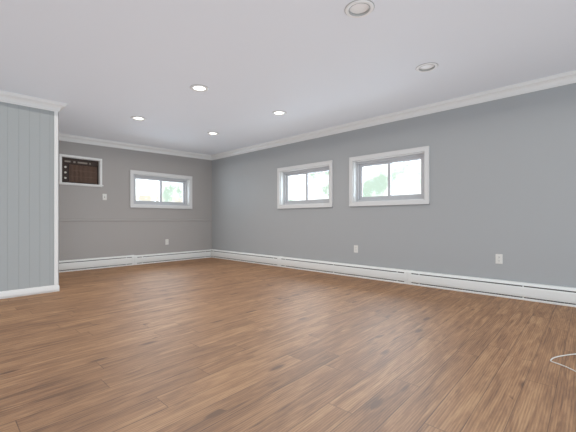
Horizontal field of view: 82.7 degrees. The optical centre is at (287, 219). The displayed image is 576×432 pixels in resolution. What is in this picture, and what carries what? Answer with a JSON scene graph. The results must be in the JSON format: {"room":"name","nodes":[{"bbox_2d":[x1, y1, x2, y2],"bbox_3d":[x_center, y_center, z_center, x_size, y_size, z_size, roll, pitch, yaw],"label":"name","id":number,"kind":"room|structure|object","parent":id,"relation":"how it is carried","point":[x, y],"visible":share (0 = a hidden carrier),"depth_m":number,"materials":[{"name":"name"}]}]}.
{"room":"empty basement room","nodes":[
{"label":"empty basement room","id":0,"kind":"room"},
{"bbox_2d":[0,102,53,290],"bbox_3d":[-4.179,-0.440,2.817,0.120,2.680,3.655,0,0,43],"label":"wall","id":1,"kind":"structure","parent":0,"point":[26,197],"depth_m":3.87,"materials":[{"name":"paint"}]},
{"bbox_2d":[0,285,58,298],"bbox_3d":[-4.115,0.858,2.787,0.014,0.084,3.639,0,0,43],"label":"baseboard","id":2,"kind":"structure","parent":1,"relation":"attached to","point":[27,291],"depth_m":3.88,"materials":[{"name":"white wood"}]},
{"bbox_2d":[0,90,67,111],"bbox_3d":[-4.044,-1.364,2.811,0.086,0.185,3.651,0,0,43],"label":"crown molding","id":3,"kind":"structure","parent":1,"relation":"attached to","point":[7,97],"depth_m":3.88,"materials":[{"name":"white wood"}]},
{"bbox_2d":[54,111,58,284],"bbox_3d":[-2.914,-0.270,4.116,0.050,2.171,0.050,0,0,43],"label":"trim","id":4,"kind":"structure","parent":1,"relation":"attached to","point":[56,198],"depth_m":4.10,"materials":[{"name":"white wood"}]},
{"bbox_2d":[59,140,211,260],"bbox_3d":[-4.398,-0.440,5.258,0.200,2.680,7.340,0,0,43],"label":"wall","id":5,"kind":"structure","parent":0,"point":[86,240],"depth_m":6.42,"materials":[{"name":"grey paint"}]},
{"bbox_2d":[59,154,102,186],"bbox_3d":[-3.869,-0.868,6.023,0.538,0.525,0.700,0,0,43],"label":"air conditioner","id":6,"kind":"object","parent":5,"relation":"in","point":[79,170],"visible":0.96,"depth_m":5.89,"materials":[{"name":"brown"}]},
{"bbox_2d":[59,255,134,272],"bbox_3d":[-3.612,0.801,5.910,0.068,0.198,1.623,0,0,43],"label":"baseboard heater","id":7,"kind":"object","parent":5,"relation":"attached to","point":[89,263],"visible":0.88,"depth_m":5.97,"materials":[{"name":"white metal"}]},
{"bbox_2d":[102,194,106,199],"bbox_3d":[-3.434,-0.425,6.138,0.020,0.116,0.072,0,0,43],"label":"light switch","id":8,"kind":"object","parent":5,"relation":"attached to","point":[104,196],"visible":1,"depth_m":6.14,"materials":[{"name":"white plastic"}]},
{"bbox_2d":[59,219,211,221],"bbox_3d":[-3.011,0.015,6.601,0.012,0.040,3.485,0,0,43],"label":"chair rail","id":9,"kind":"object","parent":5,"relation":"attached to","point":[77,220],"visible":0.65,"depth_m":6.42,"materials":[{"name":"grey paint"}]},
{"bbox_2d":[59,133,211,159],"bbox_3d":[-3.014,-1.440,6.543,0.086,0.180,3.395,0,0,43],"label":"crown molding","id":10,"kind":"structure","parent":5,"relation":"attached to","point":[62,137],"depth_m":6.43,"materials":[{"name":"white wood"}]},
{"bbox_2d":[130,170,191,208],"bbox_3d":[-2.711,-0.613,7.028,0.181,0.745,1.370,0,0,43],"label":"window","id":11,"kind":"structure","parent":5,"relation":"in","point":[186,182],"depth_m":7.02,"materials":[{"name":"white"}]},
{"bbox_2d":[134,250,210,264],"bbox_3d":[-2.458,0.806,7.156,0.068,0.188,1.769,0,0,43],"label":"baseboard heater","id":12,"kind":"object","parent":5,"relation":"attached to","point":[164,257],"visible":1,"depth_m":7.05,"materials":[{"name":"white metal"}]},
{"bbox_2d":[0,258,575,431],"bbox_3d":[-0.478,0.950,1.765,10.700,0.100,7.540,0,0,43],"label":"floor","id":13,"kind":"structure","parent":0,"point":[209,345],"depth_m":2.17,"materials":[{"name":"laminate"}]},
{"bbox_2d":[550,353,575,371],"bbox_3d":[1.989,0.896,2.033,0.542,0.007,1.603,0,0,43],"label":"power cord","id":14,"kind":"object","parent":13,"relation":"on","point":[561,364],"visible":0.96,"depth_m":2.08,"materials":[{"name":"white plastic"}]},
{"bbox_2d":[0,0,575,154],"bbox_3d":[-0.478,-1.576,1.765,10.700,0.408,7.540,0,0,43],"label":"ceiling","id":15,"kind":"structure","parent":0,"point":[105,69],"depth_m":3.03,"materials":[{"name":"white paint"}]},
{"bbox_2d":[131,116,145,120],"bbox_3d":[-2.179,-1.507,4.771,0.207,0.087,0.207,0,0,43],"label":"ceiling light","id":16,"kind":"object","parent":15,"relation":"attached to","point":[138,118],"visible":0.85,"depth_m":4.79,"materials":[{"name":"white plastic"}]},
{"bbox_2d":[190,84,208,91],"bbox_3d":[-0.994,-1.507,3.673,0.207,0.087,0.207,0,0,43],"label":"ceiling light","id":17,"kind":"object","parent":15,"relation":"attached to","point":[199,88],"visible":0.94,"depth_m":3.68,"materials":[{"name":"white plastic"}]},
{"bbox_2d":[207,132,218,134],"bbox_3d":[-1.309,-1.535,5.710,0.207,0.087,0.207,0,0,43],"label":"ceiling light","id":18,"kind":"object","parent":15,"relation":"attached to","point":[212,133],"visible":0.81,"depth_m":5.73,"materials":[{"name":"white plastic"}]},
{"bbox_2d":[272,111,285,115],"bbox_3d":[-0.124,-1.535,4.612,0.207,0.087,0.207,0,0,43],"label":"ceiling light","id":19,"kind":"object","parent":15,"relation":"attached to","point":[278,113],"visible":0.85,"depth_m":4.62,"materials":[{"name":"white plastic"}]},
{"bbox_2d":[344,0,374,17],"bbox_3d":[0.499,-1.507,2.291,0.207,0.087,0.207,0,0,43],"label":"ceiling light","id":20,"kind":"object","parent":15,"relation":"attached to","point":[357,8],"visible":1,"depth_m":2.29,"materials":[{"name":"white plastic"}]},
{"bbox_2d":[416,62,437,71],"bbox_3d":[1.369,-1.535,3.230,0.207,0.087,0.207,0,0,43],"label":"ceiling light","id":21,"kind":"object","parent":15,"relation":"attached to","point":[427,67],"visible":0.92,"depth_m":3.23,"materials":[{"name":"white plastic"}]},
{"bbox_2d":[212,83,575,287],"bbox_3d":[2.015,-0.440,4.458,10.700,2.680,0.200,0,0,43],"label":"wall","id":22,"kind":"structure","parent":0,"point":[503,176],"depth_m":4.25,"materials":[{"name":"grey paint"}]},
{"bbox_2d":[210,249,279,266],"bbox_3d":[-1.003,0.803,7.070,2.326,0.193,0.068,0,0,43],"label":"baseboard heater","id":23,"kind":"object","parent":22,"relation":"attached to","point":[270,260],"visible":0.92,"depth_m":6.91,"materials":[{"name":"white metal"}]},
{"bbox_2d":[277,160,332,208],"bbox_3d":[0.322,-0.603,5.977,1.290,0.785,0.181,0,0,43],"label":"window","id":24,"kind":"structure","parent":22,"relation":"in","point":[283,180],"depth_m":6.00,"materials":[{"name":"white"}]},
{"bbox_2d":[279,256,407,283],"bbox_3d":[0.769,0.803,5.429,2.498,0.193,0.068,0,0,43],"label":"baseboard heater","id":25,"kind":"object","parent":22,"relation":"attached to","point":[394,275],"visible":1,"depth_m":5.21,"materials":[{"name":"white metal"}]},
{"bbox_2d":[354,245,357,252],"bbox_3d":[1.075,0.465,5.186,0.072,0.116,0.009,0,0,43],"label":"electrical outlet","id":26,"kind":"object","parent":22,"relation":"attached to","point":[355,248],"visible":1,"depth_m":5.18,"materials":[{"name":"white plastic"}]},
{"bbox_2d":[349,146,429,206],"bbox_3d":[1.496,-0.603,4.890,1.250,0.785,0.181,0,0,43],"label":"window","id":27,"kind":"structure","parent":22,"relation":"in","point":[356,184],"depth_m":4.88,"materials":[{"name":"white"}]},
{"bbox_2d":[212,70,575,159],"bbox_3d":[1.918,-1.478,4.353,10.300,0.105,0.086,0,0,43],"label":"crown molding","id":28,"kind":"structure","parent":22,"relation":"attached to","point":[557,80],"depth_m":4.38,"materials":[{"name":"white wood"}]},
{"bbox_2d":[408,270,575,306],"bbox_3d":[2.651,0.803,3.687,2.628,0.193,0.068,0,0,43],"label":"baseboard heater","id":29,"kind":"object","parent":22,"relation":"attached to","point":[553,294],"visible":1,"depth_m":3.83,"materials":[{"name":"white metal"}]},
{"bbox_2d":[495,254,502,263],"bbox_3d":[2.494,0.465,3.871,0.072,0.116,0.009,0,0,43],"label":"electrical outlet","id":30,"kind":"object","parent":22,"relation":"attached to","point":[498,258],"visible":1,"depth_m":3.87,"materials":[{"name":"white plastic"}]},
{"label":"outside","id":31,"kind":"structure","parent":0,"visible":0},
{"bbox_2d":[136,160,420,201],"bbox_3d":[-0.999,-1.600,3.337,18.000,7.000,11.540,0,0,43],"label":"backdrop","id":32,"kind":"structure","parent":31,"point":[299,183],"depth_m":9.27,"materials":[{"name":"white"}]}
]}

